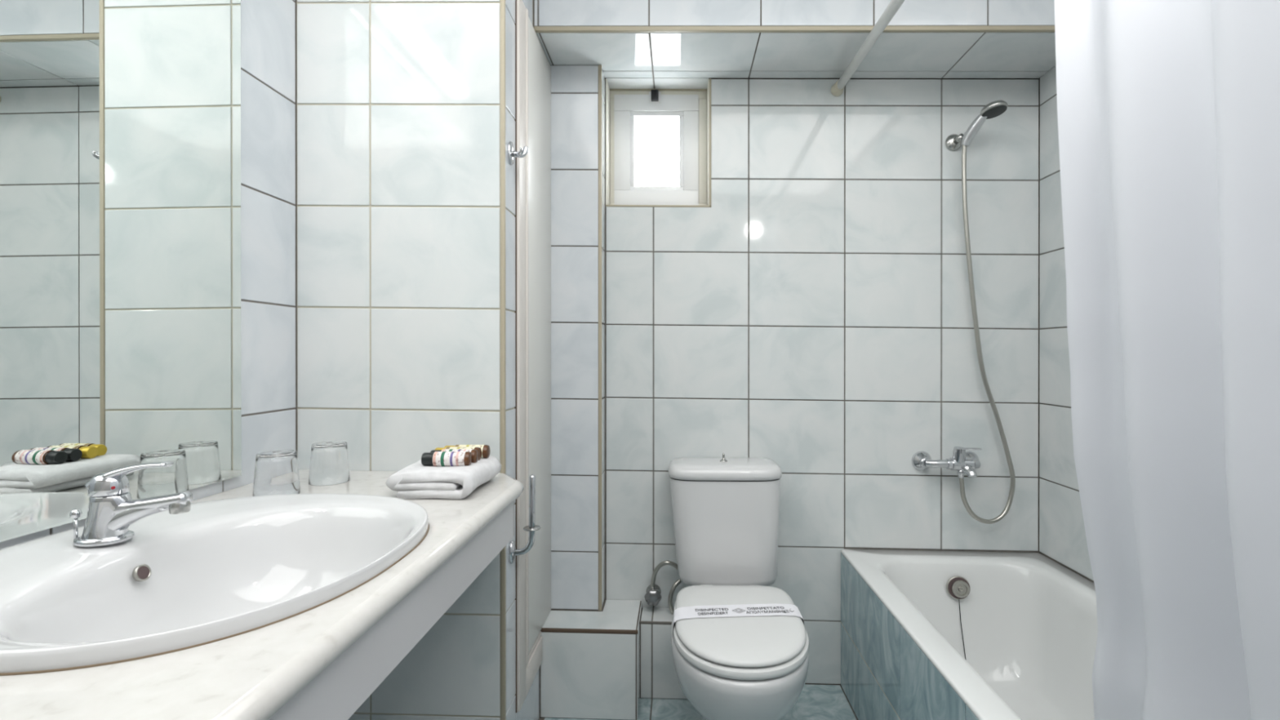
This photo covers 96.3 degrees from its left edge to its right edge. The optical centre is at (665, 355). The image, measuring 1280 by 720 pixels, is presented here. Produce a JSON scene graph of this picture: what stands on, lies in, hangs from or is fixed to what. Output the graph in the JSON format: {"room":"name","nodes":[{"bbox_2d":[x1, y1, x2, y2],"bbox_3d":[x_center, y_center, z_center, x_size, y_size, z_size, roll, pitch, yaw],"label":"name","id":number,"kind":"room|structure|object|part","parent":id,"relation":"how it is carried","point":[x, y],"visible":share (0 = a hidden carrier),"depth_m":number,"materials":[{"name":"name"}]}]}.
{"room":"hotel bathroom","nodes":[
{"label":"hotel bathroom","id":0,"kind":"room"},
{"bbox_2d":[0,0,297,548],"bbox_3d":[-1.025,-0.123,0.606,0.150,2.704,3.250,0,0,1],"label":"wall","id":1,"kind":"structure","parent":0,"point":[268,143],"depth_m":1.34,"materials":[{"name":"grey tile"}]},
{"bbox_2d":[0,0,241,542],"bbox_3d":[-0.947,-0.375,0.513,0.011,1.275,1.470,0,0,1],"label":"wall mirror","id":2,"kind":"object","parent":1,"relation":"attached to","point":[120,120],"visible":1,"depth_m":0.97,"materials":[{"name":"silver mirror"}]},
{"bbox_2d":[0,469,524,719],"bbox_3d":[-0.656,0.352,0.259,0.602,0.133,2.368,0,0,1],"label":"countertop","id":3,"kind":"structure","parent":1,"relation":"attached to","point":[322,661],"depth_m":0.61,"materials":[{"name":"beige stone"}]},
{"bbox_2d":[69,461,193,546],"bbox_3d":[-0.783,0.213,0.840,0.160,0.114,0.058,0,0,-4],"label":"tap","id":4,"kind":"object","parent":3,"relation":"on","point":[112,509],"visible":1,"depth_m":0.83,"materials":[{"name":"silver metal"}]},
{"bbox_3d":[-0.856,0.246,0.832,0.013,0.048,0.013,0,0,-4],"label":"waste lift knob","id":5,"kind":"part","parent":4,"relation":"part of","materials":[{"name":"silver metal"}]},
{"bbox_3d":[-0.784,0.178,0.839,0.106,0.046,0.042,0,0,-4],"label":"handle","id":6,"kind":"part","parent":4,"relation":"part of","materials":[{"name":"silver metal"}]},
{"bbox_3d":[-0.763,0.232,0.841,0.118,0.063,0.040,0,0,-4],"label":"spout","id":7,"kind":"part","parent":4,"relation":"part of","materials":[{"name":"silver metal"}]},
{"bbox_2d":[0,493,428,673],"bbox_3d":[-0.661,0.361,0.830,0.556,0.187,0.613,0,0,1],"label":"washbasin","id":8,"kind":"object","parent":3,"relation":"in","point":[217,569],"visible":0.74,"depth_m":0.86,"materials":[{"name":"white ceramic"}]},
{"bbox_2d":[252,448,300,496],"bbox_3d":[-0.806,0.243,1.189,0.082,0.090,0.082,0,0,1],"label":"drinking glass","id":9,"kind":"object","parent":3,"relation":"on","point":[276,471],"visible":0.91,"depth_m":1.16,"materials":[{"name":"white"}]},
{"bbox_2d":[308,440,350,485],"bbox_3d":[-0.770,0.244,1.314,0.082,0.090,0.082,0,0,1],"label":"drinking glass","id":10,"kind":"object","parent":3,"relation":"on","point":[329,464],"visible":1,"depth_m":1.28,"materials":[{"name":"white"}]},
{"bbox_2d":[386,455,501,499],"bbox_3d":[-0.486,0.263,1.268,0.192,0.056,0.206,0,0,-1],"label":"folded towel","id":11,"kind":"object","parent":3,"relation":"on","point":[415,481],"visible":0.9,"depth_m":1.17,"materials":[{"name":"white fabric"}]},
{"bbox_2d":[421,451,472,466],"bbox_3d":[-0.473,0.223,1.241,0.102,0.032,0.032,0,0,-2],"label":"toiletry bottle","id":12,"kind":"object","parent":11,"relation":"on","point":[437,458],"visible":1,"depth_m":1.23,"materials":[{"name":"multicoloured plastic"}]},
{"bbox_2d":[430,448,478,462],"bbox_3d":[-0.469,0.223,1.272,0.102,0.032,0.032,0,0,1],"label":"toiletry bottle","id":13,"kind":"object","parent":11,"relation":"on","point":[474,452],"visible":0.41,"depth_m":1.27,"materials":[{"name":"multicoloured plastic"}]},
{"bbox_2d":[435,446,481,460],"bbox_3d":[-0.472,0.223,1.304,0.102,0.032,0.032,0,0,3],"label":"toiletry bottle","id":14,"kind":"object","parent":11,"relation":"on","point":[478,449],"visible":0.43,"depth_m":1.30,"materials":[{"name":"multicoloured plastic"}]},
{"bbox_2d":[444,444,489,458],"bbox_3d":[-0.463,0.223,1.335,0.102,0.032,0.032,0,0,0],"label":"toiletry bottle","id":15,"kind":"object","parent":11,"relation":"on","point":[485,449],"visible":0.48,"depth_m":1.33,"materials":[{"name":"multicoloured plastic"}]},
{"bbox_2d":[296,0,539,719],"bbox_3d":[-0.658,-0.071,1.826,0.529,2.608,0.773,0,0,1],"label":"wall partition","id":16,"kind":"structure","parent":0,"point":[398,101],"depth_m":1.44,"materials":[{"name":"beige tile"}]},
{"bbox_2d":[500,0,506,719],"bbox_3d":[-0.407,-0.117,1.438,0.012,2.502,0.010,0,0,1],"label":"trim","id":17,"kind":"structure","parent":16,"relation":"attached to","point":[503,148],"depth_m":1.43,"materials":[{"name":"beige plastic"}]},
{"bbox_2d":[507,141,528,164],"bbox_3d":[-0.380,-0.522,1.476,0.043,0.061,0.050,0,0,1],"label":"towel hook","id":18,"kind":"object","parent":16,"relation":"attached to","point":[523,151],"visible":1,"depth_m":1.47,"materials":[{"name":"silver metal"}]},
{"bbox_2d":[508,474,540,564],"bbox_3d":[-0.362,0.422,1.482,0.078,0.232,0.045,0,0,1],"label":"toilet roll holder","id":19,"kind":"object","parent":16,"relation":"attached to","point":[513,552],"visible":1,"depth_m":1.48,"materials":[{"name":"silver metal"}]},
{"bbox_3d":[-0.365,0.411,1.482,0.057,0.210,0.016,0,0,1],"label":"arm","id":20,"kind":"part","parent":19,"relation":"part of","materials":[{"name":"silver metal"}]},
{"bbox_2d":[514,0,551,712],"bbox_3d":[-0.395,-0.009,1.727,0.026,1.926,0.394,0,0,1],"label":"door","id":21,"kind":"structure","parent":16,"relation":"in","point":[532,119],"depth_m":1.67,"materials":[{"name":"white wood"}]},
{"bbox_3d":[-0.396,-0.058,1.768,0.018,1.821,0.310,0,0,1],"label":"panel","id":22,"kind":"part","parent":21,"relation":"part of","materials":[{"name":"white wood"}]},
{"bbox_2d":[550,65,604,611],"bbox_3d":[-0.301,-0.042,2.018,0.177,1.869,0.193,0,0,1],"label":"wall column","id":23,"kind":"structure","parent":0,"point":[574,88],"depth_m":1.92,"materials":[{"name":"tile"}]},
{"bbox_2d":[540,627,637,634],"bbox_3d":[-0.240,0.860,1.793,0.307,0.014,0.007,0,0,1],"label":"trim","id":24,"kind":"structure","parent":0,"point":[543,629],"depth_m":1.79,"materials":[{"name":"brown"}]},
{"bbox_2d":[598,65,601,610],"bbox_3d":[-0.219,-0.060,1.923,0.011,1.828,0.008,0,0,1],"label":"trim","id":25,"kind":"structure","parent":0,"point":[599,66],"depth_m":1.92,"materials":[{"name":"beige plastic"}]},
{"bbox_2d":[640,621,671,624],"bbox_3d":[0.065,0.886,1.899,0.297,0.011,0.005,0,0,1],"label":"trim","id":26,"kind":"structure","parent":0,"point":[641,622],"depth_m":1.90,"materials":[{"name":"tile"}]},
{"bbox_2d":[538,684,857,719],"bbox_3d":[0.138,1.204,0.582,2.650,0.149,3.250,0,0,1],"label":"floor","id":27,"kind":"structure","parent":0,"point":[815,701],"depth_m":1.86,"materials":[{"name":"tile"}]},
{"bbox_2d":[539,600,642,719],"bbox_3d":[-0.238,0.995,1.903,0.307,0.284,0.225,0,0,1],"label":"tiled ledge","id":28,"kind":"structure","parent":27,"relation":"on","point":[583,675],"depth_m":1.79,"materials":[{"name":"tile"}]},
{"bbox_2d":[640,607,688,699],"bbox_3d":[0.066,1.011,1.953,0.298,0.260,0.110,0,0,1],"label":"wall ledge","id":29,"kind":"object","parent":27,"relation":"on","point":[658,676],"visible":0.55,"depth_m":1.90,"materials":[{"name":"tile"}]},
{"bbox_2d":[644,560,681,614],"bbox_3d":[-0.009,0.791,1.976,0.128,0.191,0.065,0,0,1],"label":"water valve","id":30,"kind":"object","parent":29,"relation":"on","point":[652,597],"visible":0.94,"depth_m":1.95,"materials":[{"name":"silver metal"}]},
{"bbox_2d":[668,453,809,719],"bbox_3d":[0.191,0.732,1.647,0.374,0.818,0.709,0,0,1],"label":"toilet","id":31,"kind":"object","parent":27,"relation":"on","point":[726,510],"visible":0.95,"depth_m":1.67,"materials":[{"name":"white ceramic"}]},
{"bbox_3d":[0.193,0.336,1.899,0.026,0.028,0.026,0,0,1],"label":"flush knob","id":32,"kind":"part","parent":31,"relation":"part of","materials":[{"name":"silver metal"}]},
{"bbox_3d":[0.194,0.371,1.898,0.369,0.044,0.207,0,0,1],"label":"cistern lid","id":33,"kind":"part","parent":31,"relation":"part of","materials":[{"name":"white ceramic"}]},
{"bbox_2d":[672,603,804,626],"bbox_3d":[0.196,0.716,1.555,0.359,0.054,0.072,0,0,-4],"label":"band","id":34,"kind":"object","parent":31,"relation":"on","point":[773,609],"visible":1,"depth_m":1.55,"materials":[{"name":"white paper"}]},
{"bbox_3d":[0.196,0.940,1.569,0.360,0.402,0.552,0,0,1],"label":"bowl","id":35,"kind":"part","parent":31,"relation":"part of","materials":[{"name":"white ceramic"}]},
{"bbox_3d":[0.195,0.702,1.527,0.337,0.020,0.441,0,0,1],"label":"lid","id":36,"kind":"part","parent":31,"relation":"part of","materials":[{"name":"white plastic"}]},
{"bbox_3d":[0.195,0.727,1.522,0.350,0.022,0.453,0,0,1],"label":"seat","id":37,"kind":"part","parent":31,"relation":"part of","materials":[{"name":"white plastic"}]},
{"bbox_2d":[840,548,1097,719],"bbox_3d":[0.928,0.868,1.120,0.680,0.390,1.734,0,0,1],"label":"bathtub","id":38,"kind":"object","parent":27,"relation":"on","point":[1014,634],"visible":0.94,"depth_m":1.80,"materials":[{"name":"white ceramic"}]},
{"bbox_3d":[0.967,0.924,1.852,0.006,0.258,0.052,0,0,-12],"label":"plug chain","id":39,"kind":"part","parent":38,"relation":"part of","materials":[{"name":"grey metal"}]},
{"bbox_2d":[533,26,1054,32],"bbox_3d":[0.444,-0.971,1.705,1.678,0.033,0.014,0,0,1],"label":"trim","id":40,"kind":"structure","parent":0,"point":[537,28],"depth_m":1.70,"materials":[{"name":"beige plastic"}]},
{"bbox_2d":[604,78,1039,684],"bbox_3d":[0.145,0.135,2.105,2.594,2.240,0.200,0,0,1],"label":"wall","id":41,"kind":"structure","parent":0,"point":[815,319],"depth_m":1.99,"materials":[{"name":"tile"}]},
{"bbox_2d":[605,78,709,204],"bbox_3d":[-0.026,-0.747,2.088,0.364,0.451,0.159,0,0,1],"label":"window","id":42,"kind":"structure","parent":41,"relation":"in","point":[691,108],"depth_m":2.09,"materials":[{"name":"white paint"}]},
{"bbox_3d":[-0.039,-0.943,2.090,0.043,0.041,0.004,0,0,1],"label":"latch plate","id":43,"kind":"part","parent":42,"relation":"part of","materials":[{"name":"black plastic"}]},
{"bbox_2d":[605,204,711,207],"bbox_3d":[-0.025,-0.525,2.012,0.370,0.011,0.012,0,0,1],"label":"trim","id":44,"kind":"structure","parent":41,"relation":"attached to","point":[634,206],"depth_m":2.01,"materials":[{"name":"beige plastic"}]},
{"bbox_2d":[609,88,706,90],"bbox_3d":[-0.026,-0.970,2.090,0.364,0.010,0.008,0,0,1],"label":"trim","id":45,"kind":"structure","parent":41,"relation":"attached to","point":[610,89],"depth_m":2.09,"materials":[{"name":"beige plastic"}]},
{"bbox_2d":[709,78,711,207],"bbox_3d":[0.157,-0.745,2.007,0.007,0.450,0.012,0,0,1],"label":"trim","id":46,"kind":"structure","parent":41,"relation":"attached to","point":[709,78],"depth_m":2.00,"materials":[{"name":"beige plastic"}]},
{"bbox_2d":[831,0,904,96],"bbox_3d":[0.562,-0.843,0.518,0.044,0.198,2.948,0,0,1],"label":"curtain rod","id":47,"kind":"object","parent":41,"relation":"attached to","point":[837,90],"visible":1,"depth_m":1.65,"materials":[{"name":"white metal"}]},
{"bbox_2d":[1054,0,1279,719],"bbox_3d":[0.644,0.077,0.047,0.233,1.899,1.571,0,0,1],"label":"shower curtain","id":48,"kind":"object","parent":47,"relation":"hanging from","point":[1168,111],"visible":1,"depth_m":0.68,"materials":[{"name":"white fabric"}]},
{"bbox_2d":[911,446,982,478],"bbox_3d":[0.968,0.357,1.931,0.231,0.106,0.110,0,0,1],"label":"mixer","id":49,"kind":"object","parent":41,"relation":"attached to","point":[963,461],"visible":1,"depth_m":1.92,"materials":[{"name":"silver metal"}]},
{"bbox_2d":[956,470,964,478],"bbox_3d":[0.992,0.395,1.926,0.023,0.030,0.023,0,0,1],"label":"outlet","id":50,"kind":"object","parent":49,"relation":"attached to","point":[961,473],"depth_m":1.92,"materials":[{"name":"silver metal"}]},
{"bbox_3d":[1.006,0.330,1.918,0.084,0.051,0.043,0,0,12],"label":"lever","id":51,"kind":"part","parent":49,"relation":"part of","materials":[{"name":"silver metal"}]},
{"bbox_3d":[1.007,0.380,1.904,0.032,0.049,0.058,0,0,-20],"label":"spout","id":52,"kind":"part","parent":49,"relation":"part of","materials":[{"name":"silver metal"}]},
{"bbox_2d":[945,100,1015,524],"bbox_3d":[1.077,-0.128,1.905,0.218,1.391,0.155,0,0,1],"label":"shower","id":53,"kind":"object","parent":41,"relation":"attached to","point":[953,142],"visible":1,"depth_m":1.94,"materials":[{"name":"silver metal"}]},
{"bbox_3d":[1.031,-0.756,1.910,0.034,0.102,0.088,0,0,-36],"label":"handle","id":54,"kind":"part","parent":53,"relation":"part of","materials":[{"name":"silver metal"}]},
{"bbox_2d":[840,552,978,719],"bbox_3d":[0.616,0.914,1.120,0.055,0.467,1.750,0,0,1],"label":"wall","id":55,"kind":"structure","parent":0,"point":[913,685],"depth_m":1.58,"materials":[{"name":"tile"}]},
{"bbox_2d":[840,622,900,719],"bbox_3d":[0.591,0.926,1.121,0.003,0.003,1.750,0,0,1],"label":"trim","id":56,"kind":"structure","parent":55,"relation":"attached to","point":[841,622],"depth_m":1.66,"materials":[{"name":"beige tile"}]},
{"bbox_2d":[1039,65,1093,582],"bbox_3d":[1.331,-0.094,0.552,0.150,2.704,3.250,0,0,1],"label":"wall","id":57,"kind":"structure","parent":0,"point":[1062,533],"depth_m":1.90,"materials":[{"name":"tile"}]},
{"bbox_3d":[0.138,-1.410,0.577,2.650,0.132,3.250,0,0,1],"label":"ceiling","id":58,"kind":"structure","parent":0,"visible":0},
{"bbox_2d":[533,0,1055,88],"bbox_3d":[0.453,-1.162,1.942,1.691,0.413,0.487,0,0,1],"label":"ceiling beam","id":59,"kind":"structure","parent":58,"relation":"attached to","point":[628,60],"depth_m":1.76,"materials":[{"name":"tile"}]}
]}

